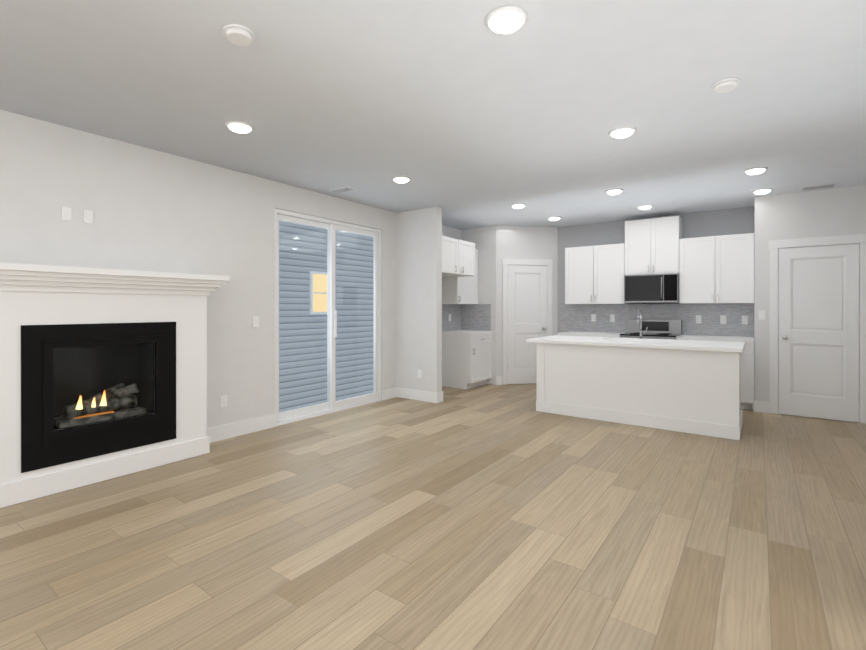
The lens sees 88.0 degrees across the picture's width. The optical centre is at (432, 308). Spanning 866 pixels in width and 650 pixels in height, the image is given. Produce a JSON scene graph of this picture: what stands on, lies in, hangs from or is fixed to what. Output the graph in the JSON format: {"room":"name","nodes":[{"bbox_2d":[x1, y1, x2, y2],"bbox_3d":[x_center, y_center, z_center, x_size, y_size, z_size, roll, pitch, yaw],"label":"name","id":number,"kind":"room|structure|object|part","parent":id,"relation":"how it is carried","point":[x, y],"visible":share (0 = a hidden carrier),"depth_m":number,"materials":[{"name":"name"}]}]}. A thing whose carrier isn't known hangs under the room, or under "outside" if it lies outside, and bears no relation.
{"room":"living room","nodes":[
{"label":"living room","id":0,"kind":"room"},
{"bbox_2d":[0,110,460,428],"bbox_3d":[-2.128,-0.049,4.526,0.150,2.700,10.300,0,0,36],"label":"wall","id":1,"kind":"structure","parent":0,"point":[155,210],"depth_m":4.15,"materials":[{"name":"grey paint"}]},
{"bbox_2d":[61,207,70,220],"bbox_3d":[-2.814,-0.727,3.441,0.009,0.100,0.060,0,0,36],"label":"light switch","id":2,"kind":"object","parent":1,"relation":"attached to","point":[65,213],"visible":1,"depth_m":3.44,"materials":[{"name":"white plastic"}]},
{"bbox_2d":[84,210,92,223],"bbox_3d":[-2.732,-0.727,3.554,0.009,0.100,0.060,0,0,36],"label":"light switch","id":3,"kind":"object","parent":1,"relation":"attached to","point":[88,216],"visible":1,"depth_m":3.55,"materials":[{"name":"white plastic"}]},
{"bbox_2d":[220,395,226,407],"bbox_3d":[-2.079,0.921,4.455,0.009,0.115,0.070,0,0,36],"label":"outlet","id":4,"kind":"object","parent":1,"relation":"attached to","point":[223,400],"visible":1,"depth_m":4.45,"materials":[{"name":"white plastic"}]},
{"bbox_2d":[207,414,274,442],"bbox_3d":[-2.002,1.231,4.560,0.016,0.140,0.900,0,0,36],"label":"baseboard","id":5,"kind":"structure","parent":1,"relation":"attached to","point":[222,432],"depth_m":4.59,"materials":[{"name":"white"}]},
{"bbox_2d":[253,316,258,326],"bbox_3d":[-1.873,0.141,4.736,0.009,0.115,0.070,0,0,36],"label":"light switch","id":6,"kind":"object","parent":1,"relation":"attached to","point":[255,321],"visible":1,"depth_m":4.74,"materials":[{"name":"white plastic"}]},
{"bbox_2d":[382,387,395,399],"bbox_3d":[-0.635,1.228,6.440,0.016,0.140,0.270,0,0,36],"label":"baseboard","id":7,"kind":"structure","parent":1,"relation":"attached to","point":[388,393],"depth_m":6.42,"materials":[{"name":"white wood"}]},
{"bbox_2d":[442,236,477,279],"bbox_3d":[0.101,-0.773,6.874,0.687,0.520,0.977,0,0,36],"label":"upper cabinet","id":8,"kind":"object","parent":1,"relation":"attached to","point":[459,257],"depth_m":6.72,"materials":[{"name":"white wood"}]},
{"bbox_2d":[442,276,477,303],"bbox_3d":[0.450,-0.554,7.639,0.351,0.960,0.666,0,0,36],"label":"upper cabinet","id":9,"kind":"object","parent":1,"relation":"attached to","point":[459,289],"depth_m":7.42,"materials":[{"name":"white wood"}]},
{"bbox_2d":[396,206,441,392],"bbox_3d":[-0.208,-0.052,6.418,0.730,2.700,0.120,0,0,36],"label":"wall","id":10,"kind":"structure","parent":0,"point":[419,289],"depth_m":6.33,"materials":[{"name":"grey paint"}]},
{"bbox_2d":[396,387,439,402],"bbox_3d":[-0.235,1.228,6.369,0.746,0.140,0.036,0,0,36],"label":"baseboard","id":11,"kind":"structure","parent":10,"relation":"attached to","point":[426,396],"depth_m":6.32,"materials":[{"name":"white wood"}]},
{"bbox_2d":[417,369,421,377],"bbox_3d":[-0.190,0.921,6.325,0.070,0.115,0.006,0,0,36],"label":"electrical outlet","id":12,"kind":"object","parent":10,"relation":"attached to","point":[419,373],"visible":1,"depth_m":6.32,"materials":[{"name":"white plastic"}]},
{"bbox_2d":[440,391,442,401],"bbox_3d":[-0.149,1.228,6.462,0.716,0.140,0.016,0,0,36],"label":"baseboard","id":13,"kind":"structure","parent":10,"relation":"attached to","point":[441,393],"depth_m":6.22,"materials":[{"name":"white wood"}]},
{"bbox_2d":[0,384,865,649],"bbox_3d":[0.894,1.355,2.392,7.850,0.100,10.800,0,0,36],"label":"floor","id":14,"kind":"structure","parent":0,"point":[494,517],"depth_m":2.52,"materials":[{"name":"brown wood"}]},
{"bbox_2d":[0,262,229,507],"bbox_3d":[-2.537,0.503,3.452,0.447,1.591,1.780,0,0,36],"label":"fireplace","id":15,"kind":"object","parent":14,"relation":"on","point":[103,374],"visible":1,"depth_m":3.40,"materials":[{"name":"white"}]},
{"bbox_3d":[-2.480,0.568,3.410,0.003,0.588,0.658,0,0,36],"label":"glass","id":16,"kind":"part","parent":15,"relation":"part of","materials":[{"name":"clear glass"}]},
{"bbox_2d":[277,400,380,425],"bbox_3d":[-1.293,1.309,5.676,0.150,0.021,1.740,0,0,36],"label":"threshold","id":17,"kind":"object","parent":14,"relation":"on","point":[327,413],"visible":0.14,"depth_m":5.54,"materials":[{"name":"white plastic"}]},
{"bbox_2d":[274,208,380,425],"bbox_3d":[-1.271,0.095,5.658,0.135,2.405,1.734,0,0,36],"label":"sliding door","id":18,"kind":"structure","parent":17,"relation":"on","point":[306,217],"depth_m":5.63,"materials":[{"name":"white plastic"}]},
{"bbox_3d":[-1.537,0.100,5.362,0.037,2.327,0.853,0,0,36],"label":"fixed sliding door panel","id":19,"kind":"part","parent":18,"relation":"part of","materials":[{"name":"clear glass"}]},
{"bbox_3d":[-1.016,0.099,5.964,0.083,2.327,0.853,0,0,36],"label":"active sliding door panel","id":20,"kind":"part","parent":18,"relation":"part of","materials":[{"name":"clear glass"}]},
{"bbox_2d":[442,332,491,388],"bbox_3d":[0.558,0.860,7.562,0.621,0.868,0.668,0,0,36],"label":"base cabinet","id":21,"kind":"object","parent":14,"relation":"on","point":[466,360],"depth_m":7.31,"materials":[{"name":"white wood"}]},
{"bbox_2d":[458,328,477,335],"bbox_3d":[0.559,0.406,7.554,0.631,0.040,0.678,0,0,36],"label":"countertop","id":22,"kind":"structure","parent":21,"relation":"on","point":[461,331],"depth_m":7.21,"materials":[{"name":"white stone"}]},
{"bbox_2d":[534,341,743,439],"bbox_3d":[2.446,0.863,5.427,2.126,0.868,0.972,0,0,36],"label":"kitchen island","id":23,"kind":"object","parent":14,"relation":"on","point":[690,386],"depth_m":4.93,"materials":[{"name":"white painted wood"}]},
{"bbox_2d":[526,337,744,352],"bbox_3d":[2.243,0.410,5.224,2.260,0.040,0.490,0,0,36],"label":"island countertop","id":24,"kind":"structure","parent":23,"relation":"on","point":[541,340],"depth_m":5.00,"materials":[{"name":"white stone"}]},
{"bbox_2d":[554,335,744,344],"bbox_3d":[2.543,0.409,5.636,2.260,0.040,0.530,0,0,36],"label":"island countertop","id":25,"kind":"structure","parent":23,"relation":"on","point":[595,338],"depth_m":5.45,"materials":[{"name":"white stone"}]},
{"bbox_2d":[638,309,647,336],"bbox_3d":[2.660,0.205,5.701,0.109,0.367,0.192,0,0,36],"label":"faucet","id":26,"kind":"object","parent":25,"relation":"on","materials":[{"name":"silver metal"}]},
{"bbox_2d":[614,332,685,339],"bbox_3d":[3.212,0.844,6.600,0.853,0.903,0.635,0,0,36],"label":"sink","id":27,"kind":"object","parent":14,"relation":"on","point":[615,333],"depth_m":6.32,"materials":[{"name":"white metal"}]},
{"bbox_2d":[620,319,681,339],"bbox_3d":[3.198,0.732,6.580,0.726,1.128,0.685,0,0,36],"label":"range","id":28,"kind":"object","parent":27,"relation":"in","point":[657,328],"depth_m":6.68,"materials":[{"name":"silver metal"}]},
{"bbox_2d":[700,340,753,409],"bbox_3d":[3.873,0.862,6.144,0.866,0.868,0.620,0,0,36],"label":"base cabinet","id":29,"kind":"object","parent":14,"relation":"on","point":[747,356],"depth_m":5.69,"materials":[{"name":"white wood"}]},
{"bbox_2d":[558,332,753,339],"bbox_3d":[3.190,0.400,6.627,2.540,0.055,0.640,0,0,36],"label":"countertop","id":30,"kind":"structure","parent":29,"relation":"on","point":[561,333],"depth_m":6.43,"materials":[{"name":"white stone"}]},
{"bbox_2d":[0,0,865,229],"bbox_3d":[0.894,-1.445,2.388,7.850,0.100,10.800,0,0,36],"label":"ceiling","id":31,"kind":"structure","parent":0,"point":[461,114],"depth_m":2.92,"materials":[{"name":"white paint"}]},
{"bbox_2d":[223,24,254,45],"bbox_3d":[-0.981,-1.377,2.267,0.150,0.034,0.150,0,0,36],"label":"smoke detector","id":32,"kind":"object","parent":31,"relation":"attached to","point":[239,34],"visible":0.98,"depth_m":2.24,"materials":[{"name":"white plastic"}]},
{"bbox_2d":[225,121,253,132],"bbox_3d":[-1.480,-1.376,3.434,0.206,0.040,0.206,0,0,36],"label":"recessed light","id":33,"kind":"object","parent":31,"relation":"in","point":[239,127],"visible":1,"depth_m":3.39,"materials":[{"name":"white"}]},
{"bbox_2d":[329,186,355,192],"bbox_3d":[-1.061,-1.394,5.268,0.300,0.011,0.150,0,0,36],"label":"ceiling vent","id":34,"kind":"object","parent":31,"relation":"in","point":[342,189],"visible":1,"depth_m":5.24,"materials":[{"name":"white metal"}]},
{"bbox_2d":[392,176,410,182],"bbox_3d":[-0.341,-1.378,4.831,0.206,0.040,0.206,0,0,36],"label":"recessed light","id":35,"kind":"object","parent":31,"relation":"in","point":[401,179],"visible":1,"depth_m":4.78,"materials":[{"name":"white"}]},
{"bbox_2d":[485,5,527,33],"bbox_3d":[0.353,-1.374,2.163,0.206,0.040,0.206,0,0,36],"label":"recessed light","id":36,"kind":"object","parent":31,"relation":"in","point":[506,19],"visible":0.98,"depth_m":2.12,"materials":[{"name":"white"}]},
{"bbox_2d":[511,203,525,208],"bbox_3d":[1.159,-1.381,6.077,0.206,0.040,0.206,0,0,36],"label":"recessed light","id":37,"kind":"object","parent":31,"relation":"in","point":[519,205],"visible":1,"depth_m":6.02,"materials":[{"name":"white"}]},
{"bbox_2d":[548,216,560,220],"bbox_3d":[1.877,-1.382,6.928,0.206,0.040,0.206,0,0,36],"label":"recessed light","id":38,"kind":"object","parent":31,"relation":"in","point":[554,218],"visible":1,"depth_m":6.88,"materials":[{"name":"white plastic"}]},
{"bbox_2d":[605,189,622,194],"bbox_3d":[2.155,-1.379,5.329,0.206,0.040,0.206,0,0,36],"label":"recessed light","id":39,"kind":"object","parent":31,"relation":"in","point":[613,191],"visible":1,"depth_m":5.28,"materials":[{"name":"white"}]},
{"bbox_2d":[608,126,636,137],"bbox_3d":[1.493,-1.376,3.535,0.206,0.040,0.206,0,0,36],"label":"recessed light","id":40,"kind":"object","parent":31,"relation":"in","point":[623,132],"visible":1,"depth_m":3.49,"materials":[{"name":"white"}]},
{"bbox_2d":[637,205,652,209],"bbox_3d":[2.908,-1.381,6.153,0.206,0.040,0.206,0,0,36],"label":"recessed light","id":41,"kind":"object","parent":31,"relation":"in","point":[643,207],"visible":1,"depth_m":6.10,"materials":[{"name":"white plastic"}]},
{"bbox_2d":[711,78,739,92],"bbox_3d":[1.816,-1.378,2.780,0.150,0.034,0.150,0,0,36],"label":"smoke detector","id":42,"kind":"object","parent":31,"relation":"attached to","point":[726,85],"visible":0.98,"depth_m":2.75,"materials":[{"name":"white plastic"}]},
{"bbox_2d":[743,167,767,174],"bbox_3d":[3.252,-1.378,4.518,0.206,0.040,0.206,0,0,36],"label":"recessed light","id":43,"kind":"object","parent":31,"relation":"in","point":[754,170],"visible":1,"depth_m":4.47,"materials":[{"name":"white"}]},
{"bbox_2d":[752,188,772,193],"bbox_3d":[3.907,-1.379,5.315,0.206,0.040,0.206,0,0,36],"label":"recessed light","id":44,"kind":"object","parent":31,"relation":"in","point":[763,191],"visible":1,"depth_m":5.27,"materials":[{"name":"white"}]},
{"bbox_2d":[801,183,836,189],"bbox_3d":[4.421,-1.393,5.139,0.300,0.011,0.150,0,0,36],"label":"ceiling vent","id":45,"kind":"object","parent":31,"relation":"in","point":[819,186],"visible":1,"depth_m":5.11,"materials":[{"name":"white metal"}]},
{"bbox_2d":[461,226,495,384],"bbox_3d":[0.823,-0.054,7.858,0.704,2.700,0.120,0,0,36],"label":"wall","id":46,"kind":"structure","parent":0,"point":[483,239],"depth_m":7.70,"materials":[{"name":"grey paint"}]},
{"bbox_2d":[496,226,557,384],"bbox_3d":[1.607,-0.054,7.748,1.102,2.700,0.120,0,0,-9],"label":"wall","id":47,"kind":"structure","parent":0,"point":[517,242],"depth_m":7.67,"materials":[{"name":"grey paint"}]},
{"bbox_2d":[496,376,502,384],"bbox_3d":[1.618,1.226,7.683,1.102,0.140,0.016,0,0,-9],"label":"baseboard","id":48,"kind":"structure","parent":47,"relation":"attached to","point":[499,379],"depth_m":7.60,"materials":[{"name":"white wood"}]},
{"bbox_2d":[502,259,552,384],"bbox_3d":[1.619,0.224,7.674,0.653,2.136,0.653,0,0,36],"label":"pantry door","id":49,"kind":"structure","parent":47,"relation":"in","point":[527,302],"depth_m":7.66,"materials":[{"name":"white wood"}]},
{"bbox_2d":[558,206,754,332],"bbox_3d":[2.717,-0.054,7.462,4.533,2.700,0.150,0,0,36],"label":"wall","id":50,"kind":"structure","parent":0,"point":[721,222],"depth_m":7.06,"materials":[{"name":"grey paint"}]},
{"bbox_2d":[562,240,625,303],"bbox_3d":[2.636,-0.533,7.208,0.918,0.920,0.350,0,0,36],"label":"upper cabinet","id":51,"kind":"object","parent":50,"relation":"attached to","point":[593,274],"depth_m":7.05,"materials":[{"name":"white wood"}]},
{"bbox_2d":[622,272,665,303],"bbox_3d":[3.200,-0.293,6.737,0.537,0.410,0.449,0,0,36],"label":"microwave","id":52,"kind":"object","parent":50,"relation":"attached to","point":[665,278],"depth_m":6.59,"materials":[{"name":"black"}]},
{"bbox_2d":[624,273,678,302],"bbox_3d":[3.274,-0.292,6.683,0.722,0.410,0.449,0,0,36],"label":"microwave","id":53,"kind":"object","parent":50,"relation":"attached to","point":[638,287],"depth_m":6.53,"materials":[{"name":"silver metal"}]},
{"bbox_2d":[625,216,681,275],"bbox_3d":[3.304,-0.913,6.722,0.730,0.820,0.350,0,0,36],"label":"upper cabinet","id":54,"kind":"object","parent":50,"relation":"attached to","point":[654,244],"depth_m":6.55,"materials":[{"name":"white wood"}]},
{"bbox_2d":[560,303,753,336],"bbox_3d":[3.299,0.142,6.937,2.727,0.490,0.010,0,0,36],"label":"backsplash","id":55,"kind":"structure","parent":50,"relation":"attached to","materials":[{"name":"tile"}]},
{"bbox_2d":[591,314,747,323],"bbox_3d":[3.479,0.157,6.796,2.120,0.120,0.006,0,0,36],"label":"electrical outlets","id":56,"kind":"structure","parent":50,"relation":"attached to","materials":[{"name":"white plastic"}]},
{"bbox_2d":[678,233,753,303],"bbox_3d":[3.952,-0.532,6.251,0.868,0.920,0.350,0,0,36],"label":"upper cabinet","id":57,"kind":"object","parent":50,"relation":"attached to","point":[715,269],"depth_m":6.09,"materials":[{"name":"white wood"}]},
{"bbox_2d":[666,272,677,303],"bbox_3d":[3.480,-0.292,6.533,0.214,0.410,0.449,0,0,36],"label":"control panel","id":58,"kind":"object","parent":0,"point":[671,277],"depth_m":6.37,"materials":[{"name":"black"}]},
{"bbox_2d":[754,184,865,422],"bbox_3d":[4.592,-0.050,5.339,1.237,2.700,0.120,0,0,36],"label":"wall","id":59,"kind":"structure","parent":0,"point":[839,211],"depth_m":5.47,"materials":[{"name":"grey paint"}]},
{"bbox_2d":[758,310,764,319],"bbox_3d":[4.113,0.082,5.605,0.070,0.115,0.006,0,0,36],"label":"light switch","id":60,"kind":"object","parent":59,"relation":"attached to","point":[761,314],"visible":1,"depth_m":5.61,"materials":[{"name":"white plastic"}]},
{"bbox_2d":[769,234,865,423],"bbox_3d":[4.511,0.228,5.255,0.920,2.136,0.105,0,0,36],"label":"door","id":61,"kind":"structure","parent":59,"relation":"in","point":[817,358],"depth_m":5.27,"materials":[{"name":"white wood"}]},
{"label":"outside","id":62,"kind":"structure","parent":0,"visible":0},
{"bbox_2d":[279,220,373,411],"bbox_3d":[-3.152,-0.205,8.299,0.255,11.000,22.000,0,0,36],"label":"siding","id":63,"kind":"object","parent":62,"point":[349,273],"depth_m":9.28,"materials":[{"name":"blue plastic"}]}
]}

